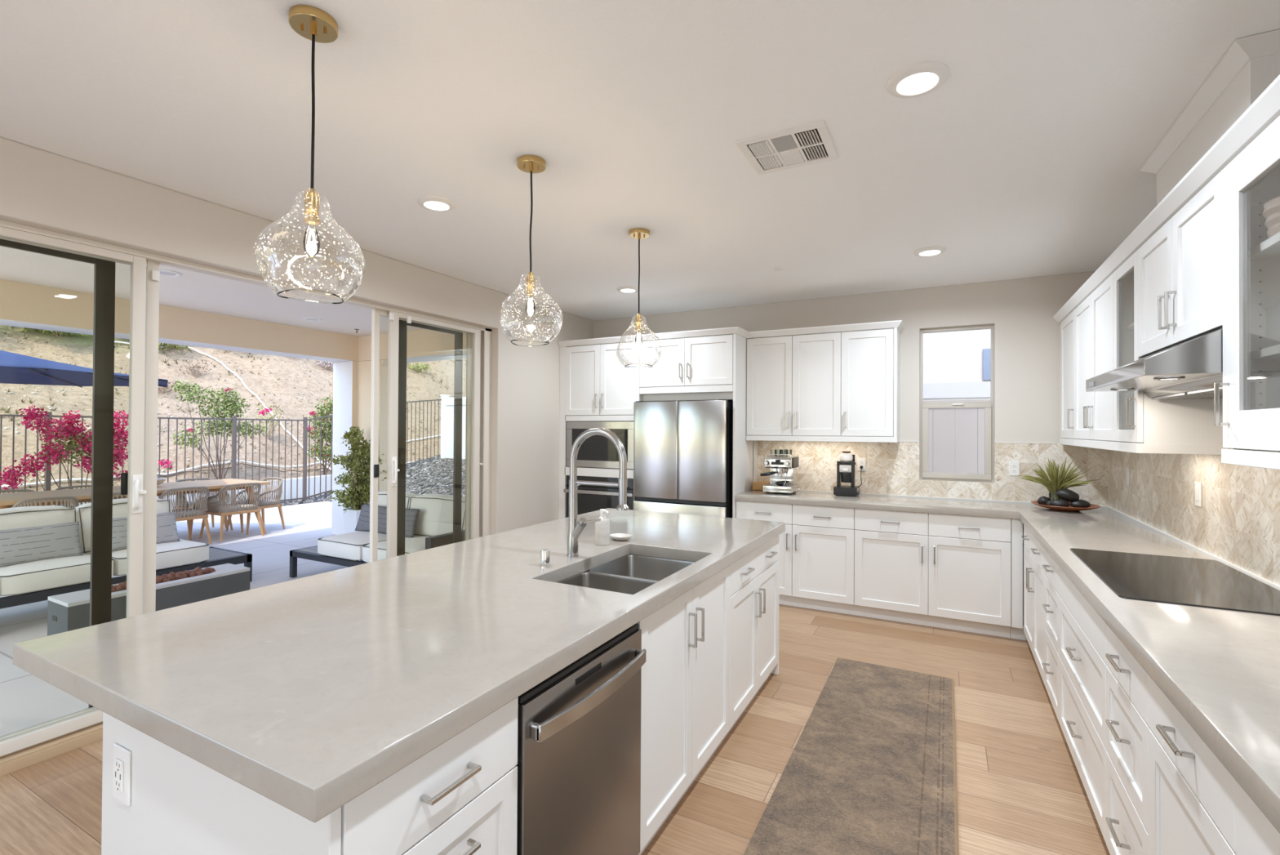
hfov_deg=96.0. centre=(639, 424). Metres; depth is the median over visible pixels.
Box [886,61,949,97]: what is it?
recessed light
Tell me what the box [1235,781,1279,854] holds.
base cabinet
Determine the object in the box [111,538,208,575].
seat cushion
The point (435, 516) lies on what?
cushion
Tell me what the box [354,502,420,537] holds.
lumbar pillow
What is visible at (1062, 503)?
stone
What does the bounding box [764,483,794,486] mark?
grille
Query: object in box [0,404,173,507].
bougainvillea
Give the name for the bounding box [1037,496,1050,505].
stone
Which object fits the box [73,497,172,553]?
cushion
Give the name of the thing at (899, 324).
trim
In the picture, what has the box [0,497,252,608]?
outdoor sofa
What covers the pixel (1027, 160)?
ceiling
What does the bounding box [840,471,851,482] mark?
cup
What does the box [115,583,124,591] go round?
rock
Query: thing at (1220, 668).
countertop
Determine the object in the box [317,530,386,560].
seat cushion
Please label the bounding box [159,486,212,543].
dining chair
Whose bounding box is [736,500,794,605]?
base cabinet
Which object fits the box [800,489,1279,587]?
trim
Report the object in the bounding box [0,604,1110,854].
floor
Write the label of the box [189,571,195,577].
rock
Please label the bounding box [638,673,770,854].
trim
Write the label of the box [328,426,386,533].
potted shrub
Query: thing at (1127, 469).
wall outlet
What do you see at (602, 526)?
soap dispenser
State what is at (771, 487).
drip tray
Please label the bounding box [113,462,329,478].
hose
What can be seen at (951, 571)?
base cabinet
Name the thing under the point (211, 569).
rock
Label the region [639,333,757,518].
tall cabinet
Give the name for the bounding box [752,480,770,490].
wooden box
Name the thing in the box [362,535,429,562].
seat cushion
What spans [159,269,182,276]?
light
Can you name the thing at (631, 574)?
sink
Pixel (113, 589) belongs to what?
rock
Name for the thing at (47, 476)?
metal fence
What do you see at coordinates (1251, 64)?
crown molding
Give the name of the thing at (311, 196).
socket
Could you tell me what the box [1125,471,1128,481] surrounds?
rocker switch
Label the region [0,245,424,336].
patio ceiling
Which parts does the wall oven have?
handle, control panel, trim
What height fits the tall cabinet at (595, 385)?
2.299 m
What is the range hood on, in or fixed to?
attached to the upper cabinet at (1180, 282)
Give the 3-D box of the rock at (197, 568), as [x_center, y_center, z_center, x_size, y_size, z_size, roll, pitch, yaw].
[-3.352,1.110,4.373,0.044,0.062,0.043,0,-1,31]
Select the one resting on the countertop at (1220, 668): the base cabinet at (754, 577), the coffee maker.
the coffee maker
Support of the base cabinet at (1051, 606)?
on the floor
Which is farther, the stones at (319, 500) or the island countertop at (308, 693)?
the stones at (319, 500)
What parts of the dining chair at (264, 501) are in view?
leg, leg, rope frame, leg, seat frame, leg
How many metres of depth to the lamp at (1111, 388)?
2.46 m
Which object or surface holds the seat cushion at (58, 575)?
on the outdoor sofa at (29, 582)
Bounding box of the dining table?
[0,478,271,533]
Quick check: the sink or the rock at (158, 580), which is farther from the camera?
the rock at (158, 580)
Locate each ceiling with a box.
[0,0,1279,320]
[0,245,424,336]
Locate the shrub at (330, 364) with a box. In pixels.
[312,360,333,370]
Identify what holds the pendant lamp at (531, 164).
hanging from the ceiling at (1027, 160)
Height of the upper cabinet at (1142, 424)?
0.927 m
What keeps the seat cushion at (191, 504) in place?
on the dining chair at (194, 478)
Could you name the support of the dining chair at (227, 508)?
on the patio slab
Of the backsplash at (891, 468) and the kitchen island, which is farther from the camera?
the backsplash at (891, 468)
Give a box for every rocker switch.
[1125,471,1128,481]
[1195,486,1198,501]
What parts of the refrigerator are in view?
door, freezer drawer, door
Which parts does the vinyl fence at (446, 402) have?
post, rail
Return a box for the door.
[0,219,491,776]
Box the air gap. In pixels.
[539,548,550,566]
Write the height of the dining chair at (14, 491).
0.752 m
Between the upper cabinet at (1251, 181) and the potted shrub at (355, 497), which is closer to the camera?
the upper cabinet at (1251, 181)
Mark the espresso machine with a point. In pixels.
(783, 473)
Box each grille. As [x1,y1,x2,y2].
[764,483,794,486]
[792,456,799,467]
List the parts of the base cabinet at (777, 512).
handle, drawer, door, handle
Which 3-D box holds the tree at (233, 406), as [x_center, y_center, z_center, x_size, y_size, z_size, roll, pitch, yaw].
[-7.890,0.209,10.947,0.613,2.019,1.689,0,-1,28]
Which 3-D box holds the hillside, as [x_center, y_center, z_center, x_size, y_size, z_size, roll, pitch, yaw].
[-14.887,-5.216,20.989,22.000,13.215,41.000,0,-1,28]
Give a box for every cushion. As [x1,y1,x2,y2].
[0,505,77,529]
[0,551,113,595]
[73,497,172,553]
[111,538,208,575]
[171,508,202,517]
[186,499,226,507]
[206,502,254,511]
[231,498,277,505]
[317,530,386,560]
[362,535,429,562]
[368,490,417,508]
[408,493,465,536]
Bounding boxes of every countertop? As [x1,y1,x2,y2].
[13,507,785,822]
[735,488,1279,833]
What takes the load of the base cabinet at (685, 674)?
on the floor
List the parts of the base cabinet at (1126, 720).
handle, handle, handle, drawer, drawer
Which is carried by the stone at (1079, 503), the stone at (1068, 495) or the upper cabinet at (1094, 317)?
the stone at (1068, 495)
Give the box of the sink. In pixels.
[557,554,694,594]
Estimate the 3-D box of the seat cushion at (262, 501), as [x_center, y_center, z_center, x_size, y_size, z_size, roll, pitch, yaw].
[-5.595,1.134,8.376,0.454,0.082,0.439,0,-1,28]
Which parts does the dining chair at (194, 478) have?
leg, rope frame, leg, leg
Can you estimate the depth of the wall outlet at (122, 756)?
1.27 m
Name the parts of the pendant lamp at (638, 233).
lamp shade, bulb, cord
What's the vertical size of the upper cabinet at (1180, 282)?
0.498 m
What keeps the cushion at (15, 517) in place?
on the outdoor sofa at (29, 582)
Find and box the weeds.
[0,325,466,488]
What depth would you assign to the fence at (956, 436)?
6.14 m
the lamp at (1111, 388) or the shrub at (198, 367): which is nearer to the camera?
the lamp at (1111, 388)
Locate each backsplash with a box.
[757,440,1107,506]
[1107,449,1279,585]
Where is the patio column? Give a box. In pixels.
[331,359,408,534]
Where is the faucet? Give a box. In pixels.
[566,426,628,556]
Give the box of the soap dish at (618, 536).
[609,533,632,540]
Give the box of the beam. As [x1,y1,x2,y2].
[0,279,466,362]
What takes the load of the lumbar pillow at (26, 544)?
on the outdoor sofa at (29, 582)
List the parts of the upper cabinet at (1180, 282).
door, handle, handle, door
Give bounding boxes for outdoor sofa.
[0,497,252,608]
[289,490,465,577]
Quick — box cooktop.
[1070,547,1279,615]
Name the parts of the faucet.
lever, support arm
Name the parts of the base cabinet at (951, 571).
handle, drawer, door, handle, handle, handle, door, drawer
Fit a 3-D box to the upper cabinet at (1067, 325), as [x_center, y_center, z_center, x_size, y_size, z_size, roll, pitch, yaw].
[3.185,-0.318,4.085,0.331,0.927,0.596,0,-1,28]
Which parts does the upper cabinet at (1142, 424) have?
glass pane, glass door, handle, light rail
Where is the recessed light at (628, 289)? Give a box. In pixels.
[616,285,638,293]
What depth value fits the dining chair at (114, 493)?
6.54 m
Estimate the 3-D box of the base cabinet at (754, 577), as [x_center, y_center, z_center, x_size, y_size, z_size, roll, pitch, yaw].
[0.357,1.067,3.212,0.672,0.859,0.877,0,-1,28]
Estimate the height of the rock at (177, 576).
0.070 m
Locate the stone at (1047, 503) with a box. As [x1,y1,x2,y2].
[1045,500,1051,505]
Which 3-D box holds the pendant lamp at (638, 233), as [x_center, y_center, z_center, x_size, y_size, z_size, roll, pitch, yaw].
[-0.012,-0.763,3.506,0.273,0.823,0.287,0,-1,28]
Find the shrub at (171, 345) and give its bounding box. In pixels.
[158,342,194,351]
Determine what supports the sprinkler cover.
attached to the ceiling at (1027, 160)
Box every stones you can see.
[180,491,332,517]
[326,458,465,501]
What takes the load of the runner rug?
on the floor
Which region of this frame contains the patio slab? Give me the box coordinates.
[0,501,359,736]
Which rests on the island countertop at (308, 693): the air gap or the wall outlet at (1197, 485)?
the air gap
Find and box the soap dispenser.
[595,508,609,545]
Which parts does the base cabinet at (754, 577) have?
drawer, door, handle, handle, handle, door, drawer, handle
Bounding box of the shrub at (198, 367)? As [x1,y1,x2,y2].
[179,355,212,377]
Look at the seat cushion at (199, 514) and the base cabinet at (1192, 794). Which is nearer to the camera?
the base cabinet at (1192, 794)
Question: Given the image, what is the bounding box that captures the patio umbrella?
[0,350,168,387]
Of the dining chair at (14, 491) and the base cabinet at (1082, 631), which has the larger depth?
the dining chair at (14, 491)
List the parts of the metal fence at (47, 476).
rail, post, rail, post, rail, rail, post, rail, rail, rail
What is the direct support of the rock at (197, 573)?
on the fire pit
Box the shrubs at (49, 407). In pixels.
[1,383,440,487]
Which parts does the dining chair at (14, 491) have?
rope frame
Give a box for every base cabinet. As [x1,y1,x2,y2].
[341,696,518,854]
[636,564,730,853]
[729,534,778,728]
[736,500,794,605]
[791,504,855,614]
[854,507,1027,640]
[1021,524,1045,684]
[1041,550,1059,722]
[1059,568,1106,842]
[1105,624,1150,854]
[1148,675,1236,854]
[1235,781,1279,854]
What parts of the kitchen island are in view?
panel, panel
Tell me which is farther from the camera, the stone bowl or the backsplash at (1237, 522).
the stone bowl
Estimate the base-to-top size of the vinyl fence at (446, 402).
2.125 m
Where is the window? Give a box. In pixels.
[920,324,994,482]
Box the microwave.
[566,421,633,469]
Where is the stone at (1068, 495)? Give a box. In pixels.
[1055,488,1079,502]
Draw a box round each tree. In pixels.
[171,379,271,479]
[306,396,333,475]
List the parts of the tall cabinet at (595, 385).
door, handle, rail, rail, door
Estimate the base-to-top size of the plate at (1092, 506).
0.040 m
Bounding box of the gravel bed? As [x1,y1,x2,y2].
[299,454,465,502]
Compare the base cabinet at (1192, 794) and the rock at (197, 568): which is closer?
the base cabinet at (1192, 794)
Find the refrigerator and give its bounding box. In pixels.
[633,399,733,517]
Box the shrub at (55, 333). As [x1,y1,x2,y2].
[22,327,93,337]
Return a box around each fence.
[0,399,441,508]
[440,394,466,458]
[923,399,990,473]
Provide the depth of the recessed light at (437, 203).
3.05 m
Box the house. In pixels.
[923,328,991,399]
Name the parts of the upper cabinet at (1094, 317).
door, handle, handle, light rail, door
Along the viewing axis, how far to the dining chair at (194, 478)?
8.33 m
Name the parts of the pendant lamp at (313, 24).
lamp shade, bulb, cord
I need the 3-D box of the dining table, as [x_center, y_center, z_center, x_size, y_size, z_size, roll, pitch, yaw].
[-6.335,1.161,7.153,1.023,0.735,2.810,0,-1,28]
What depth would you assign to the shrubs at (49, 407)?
11.74 m
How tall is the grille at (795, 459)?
0.092 m
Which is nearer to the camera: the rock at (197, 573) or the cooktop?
the cooktop
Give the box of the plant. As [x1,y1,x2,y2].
[1017,456,1099,500]
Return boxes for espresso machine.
[760,453,799,494]
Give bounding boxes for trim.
[557,320,904,346]
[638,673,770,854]
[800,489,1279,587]
[899,440,1055,443]
[1053,74,1279,323]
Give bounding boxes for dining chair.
[0,488,35,493]
[11,496,79,508]
[54,484,91,506]
[112,492,127,499]
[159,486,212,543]
[173,477,232,535]
[199,482,263,542]
[225,476,284,534]
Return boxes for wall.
[0,136,592,534]
[52,461,413,510]
[592,271,1095,618]
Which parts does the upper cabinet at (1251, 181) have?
handle, light rail, glass pane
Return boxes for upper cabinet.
[746,327,900,442]
[1059,310,1078,445]
[1074,272,1118,450]
[1112,249,1228,454]
[1137,170,1222,357]
[1213,115,1279,470]
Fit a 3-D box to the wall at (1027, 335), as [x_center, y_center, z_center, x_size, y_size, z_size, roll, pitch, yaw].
[1.478,0.184,5.419,4.805,2.672,0.150,0,-1,28]
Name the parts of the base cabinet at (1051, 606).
handle, handle, handle, drawer, drawer, drawer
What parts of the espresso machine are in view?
portafilter handle, paddle lever, cup rail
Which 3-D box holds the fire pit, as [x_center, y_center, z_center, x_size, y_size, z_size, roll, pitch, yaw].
[-3.431,1.313,4.106,0.310,0.401,1.062,0,-1,28]
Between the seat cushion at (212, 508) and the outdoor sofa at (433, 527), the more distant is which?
the seat cushion at (212, 508)
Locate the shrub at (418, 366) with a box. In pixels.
[406,361,431,373]
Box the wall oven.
[563,475,635,517]
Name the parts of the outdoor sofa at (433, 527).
leg, frame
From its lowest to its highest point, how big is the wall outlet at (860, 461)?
0.115 m
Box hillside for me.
[0,324,466,493]
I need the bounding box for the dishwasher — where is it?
[515,622,646,854]
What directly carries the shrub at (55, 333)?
on the hillside
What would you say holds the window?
in the wall at (1027, 335)
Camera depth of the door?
2.93 m
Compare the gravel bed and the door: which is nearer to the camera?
the door
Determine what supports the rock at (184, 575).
on the fire pit
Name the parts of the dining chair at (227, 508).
leg, leg, rope frame, seat frame, leg, leg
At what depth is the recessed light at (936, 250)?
3.82 m
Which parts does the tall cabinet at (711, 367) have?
door, handle, rail, door, corner strip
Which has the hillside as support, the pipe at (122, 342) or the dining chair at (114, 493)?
the pipe at (122, 342)
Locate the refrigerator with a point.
(683, 450)
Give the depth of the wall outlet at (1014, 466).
4.54 m
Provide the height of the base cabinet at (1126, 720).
0.859 m
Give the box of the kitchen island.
[101,534,779,854]
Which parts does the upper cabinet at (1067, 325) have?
light rail, door, handle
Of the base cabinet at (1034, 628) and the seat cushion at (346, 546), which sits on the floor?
the base cabinet at (1034, 628)
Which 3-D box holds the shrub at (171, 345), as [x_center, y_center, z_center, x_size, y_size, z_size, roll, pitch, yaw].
[-12.164,-2.118,14.784,1.207,0.492,1.244,0,-1,28]
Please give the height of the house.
6.000 m
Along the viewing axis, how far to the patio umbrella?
7.08 m
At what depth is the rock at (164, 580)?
4.09 m
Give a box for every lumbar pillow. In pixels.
[0,520,83,566]
[111,511,179,551]
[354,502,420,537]
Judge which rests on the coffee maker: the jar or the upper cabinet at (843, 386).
the jar
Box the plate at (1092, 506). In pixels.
[1031,500,1100,511]
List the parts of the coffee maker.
power cord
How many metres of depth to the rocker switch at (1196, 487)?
2.74 m
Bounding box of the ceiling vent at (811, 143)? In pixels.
[735,120,838,174]
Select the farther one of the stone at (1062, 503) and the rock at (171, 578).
the rock at (171, 578)
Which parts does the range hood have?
control panel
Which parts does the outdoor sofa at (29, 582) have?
frame, leg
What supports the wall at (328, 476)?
on the terrace
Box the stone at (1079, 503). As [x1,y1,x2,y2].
[1070,499,1090,507]
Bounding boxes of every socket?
[115,758,123,791]
[304,187,319,225]
[526,271,534,295]
[635,313,642,330]
[1012,464,1017,472]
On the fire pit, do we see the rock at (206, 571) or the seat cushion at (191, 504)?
the rock at (206, 571)
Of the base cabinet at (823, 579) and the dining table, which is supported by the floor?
the base cabinet at (823, 579)
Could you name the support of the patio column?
on the patio slab
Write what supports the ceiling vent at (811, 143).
in the ceiling at (1027, 160)
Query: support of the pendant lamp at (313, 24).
hanging from the ceiling at (1027, 160)
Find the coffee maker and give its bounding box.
[833,450,862,496]
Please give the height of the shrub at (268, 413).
0.880 m
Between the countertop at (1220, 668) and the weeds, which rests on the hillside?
the weeds
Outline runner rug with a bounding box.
[743,657,959,854]
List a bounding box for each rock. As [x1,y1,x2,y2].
[111,586,115,592]
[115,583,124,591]
[155,576,162,583]
[160,577,169,582]
[166,573,173,578]
[168,576,175,581]
[174,573,182,579]
[182,573,188,578]
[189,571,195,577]
[194,566,201,571]
[195,570,204,576]
[201,568,210,574]
[208,567,215,573]
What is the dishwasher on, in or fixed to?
on the floor
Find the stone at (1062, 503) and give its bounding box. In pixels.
[1049,499,1070,506]
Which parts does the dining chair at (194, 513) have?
rope frame, leg, seat frame, leg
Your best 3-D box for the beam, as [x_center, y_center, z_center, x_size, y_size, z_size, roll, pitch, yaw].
[-3.792,-1.073,4.886,3.955,0.344,6.250,0,-1,28]
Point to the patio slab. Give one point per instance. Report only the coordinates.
(27, 700)
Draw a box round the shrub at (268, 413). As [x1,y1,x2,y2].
[253,402,284,439]
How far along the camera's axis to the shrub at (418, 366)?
21.56 m
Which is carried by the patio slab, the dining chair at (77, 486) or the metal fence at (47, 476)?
the dining chair at (77, 486)
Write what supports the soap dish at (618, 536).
on the island countertop at (308, 693)
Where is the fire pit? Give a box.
[47,563,250,635]
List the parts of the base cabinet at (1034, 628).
handle, drawer, door, handle, handle, handle, drawer, door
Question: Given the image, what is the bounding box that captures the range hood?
[1085,328,1222,399]
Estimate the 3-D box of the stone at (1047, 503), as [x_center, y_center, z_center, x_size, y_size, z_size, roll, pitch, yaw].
[2.921,0.563,4.100,0.060,0.049,0.059,0,-1,28]
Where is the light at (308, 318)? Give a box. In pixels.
[302,316,321,320]
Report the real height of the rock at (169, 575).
0.065 m
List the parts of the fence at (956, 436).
rail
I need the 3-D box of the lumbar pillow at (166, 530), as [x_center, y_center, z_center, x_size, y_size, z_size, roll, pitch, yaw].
[-4.408,0.938,5.073,0.134,0.270,0.580,0,-1,28]
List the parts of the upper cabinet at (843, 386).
door, handle, door, light rail, handle, door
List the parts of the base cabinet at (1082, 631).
handle, handle, drawer, drawer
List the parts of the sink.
bowl, bowl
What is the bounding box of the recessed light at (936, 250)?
[913,245,946,256]
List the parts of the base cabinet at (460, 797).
handle, drawer, handle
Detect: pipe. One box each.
[0,434,440,487]
[114,341,330,470]
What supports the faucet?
on the island countertop at (308, 693)
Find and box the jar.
[840,453,853,462]
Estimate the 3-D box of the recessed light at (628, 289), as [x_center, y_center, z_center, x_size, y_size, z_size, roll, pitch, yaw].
[-0.103,-1.155,4.948,0.196,0.017,0.196,0,-1,28]
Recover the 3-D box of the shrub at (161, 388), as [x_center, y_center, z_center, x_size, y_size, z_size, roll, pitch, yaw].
[-10.762,-0.843,12.964,0.917,0.395,1.045,0,-1,28]
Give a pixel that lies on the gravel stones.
(425, 485)
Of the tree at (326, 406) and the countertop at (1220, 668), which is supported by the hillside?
the tree at (326, 406)
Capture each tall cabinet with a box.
[559,341,662,519]
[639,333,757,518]
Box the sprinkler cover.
[772,266,782,271]
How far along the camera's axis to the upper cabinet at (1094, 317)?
3.38 m
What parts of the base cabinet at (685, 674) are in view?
door, handle, handle, door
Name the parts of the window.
sash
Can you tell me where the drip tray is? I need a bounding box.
[763,483,799,493]
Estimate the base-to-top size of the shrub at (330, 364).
0.455 m
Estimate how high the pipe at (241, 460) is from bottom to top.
0.901 m
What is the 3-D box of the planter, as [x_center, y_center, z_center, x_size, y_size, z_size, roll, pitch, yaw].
[-3.727,1.326,7.651,0.295,0.430,0.295,0,-1,28]
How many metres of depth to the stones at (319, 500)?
11.57 m
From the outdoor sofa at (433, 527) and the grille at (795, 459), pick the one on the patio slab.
the outdoor sofa at (433, 527)
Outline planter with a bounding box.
[342,507,360,533]
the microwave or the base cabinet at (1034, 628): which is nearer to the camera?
the base cabinet at (1034, 628)
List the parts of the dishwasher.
handle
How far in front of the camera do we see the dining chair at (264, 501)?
8.44 m
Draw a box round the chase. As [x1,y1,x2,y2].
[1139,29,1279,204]
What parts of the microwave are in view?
door, control panel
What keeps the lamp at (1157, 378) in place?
attached to the range hood
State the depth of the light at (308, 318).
6.69 m
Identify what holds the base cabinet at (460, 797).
on the floor
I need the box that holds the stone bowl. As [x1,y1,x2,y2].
[156,477,165,485]
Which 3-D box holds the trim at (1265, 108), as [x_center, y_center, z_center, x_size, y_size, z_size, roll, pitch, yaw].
[2.152,-0.826,2.434,0.068,0.052,4.503,0,-1,28]
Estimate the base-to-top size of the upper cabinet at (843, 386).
0.927 m
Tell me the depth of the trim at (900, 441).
4.53 m
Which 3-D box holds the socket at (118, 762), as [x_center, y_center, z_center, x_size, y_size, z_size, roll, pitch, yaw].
[-1.150,0.774,1.273,0.033,0.066,0.004,0,-1,28]
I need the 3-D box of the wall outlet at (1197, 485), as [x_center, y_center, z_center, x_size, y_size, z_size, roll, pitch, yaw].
[2.643,0.330,2.732,0.009,0.115,0.070,0,-1,28]
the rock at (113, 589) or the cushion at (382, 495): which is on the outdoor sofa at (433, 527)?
the cushion at (382, 495)
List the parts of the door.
sill, screen frame, panel, panel, pull handle, frame, pull handle, panel, screen frame, panel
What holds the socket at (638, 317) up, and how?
attached to the pendant lamp at (638, 233)
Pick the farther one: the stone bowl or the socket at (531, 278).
the stone bowl
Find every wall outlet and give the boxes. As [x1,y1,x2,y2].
[112,742,131,805]
[857,457,866,471]
[1008,461,1019,475]
[1125,466,1129,485]
[1195,481,1201,506]
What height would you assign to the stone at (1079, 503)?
0.066 m
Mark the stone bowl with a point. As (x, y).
(159, 480)
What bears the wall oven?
in the tall cabinet at (595, 385)
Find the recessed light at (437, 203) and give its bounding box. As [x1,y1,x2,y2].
[417,195,456,211]
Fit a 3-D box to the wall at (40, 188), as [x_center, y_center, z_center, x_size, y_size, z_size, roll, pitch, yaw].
[-2.599,0.141,2.685,0.170,2.672,8.705,0,-1,28]
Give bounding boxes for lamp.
[253,4,365,303]
[499,155,562,346]
[616,227,661,367]
[1110,387,1134,391]
[1153,376,1185,380]
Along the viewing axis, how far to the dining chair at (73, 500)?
6.06 m
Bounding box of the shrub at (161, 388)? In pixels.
[158,379,190,394]
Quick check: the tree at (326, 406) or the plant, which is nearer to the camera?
the plant
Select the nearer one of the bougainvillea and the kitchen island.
the kitchen island

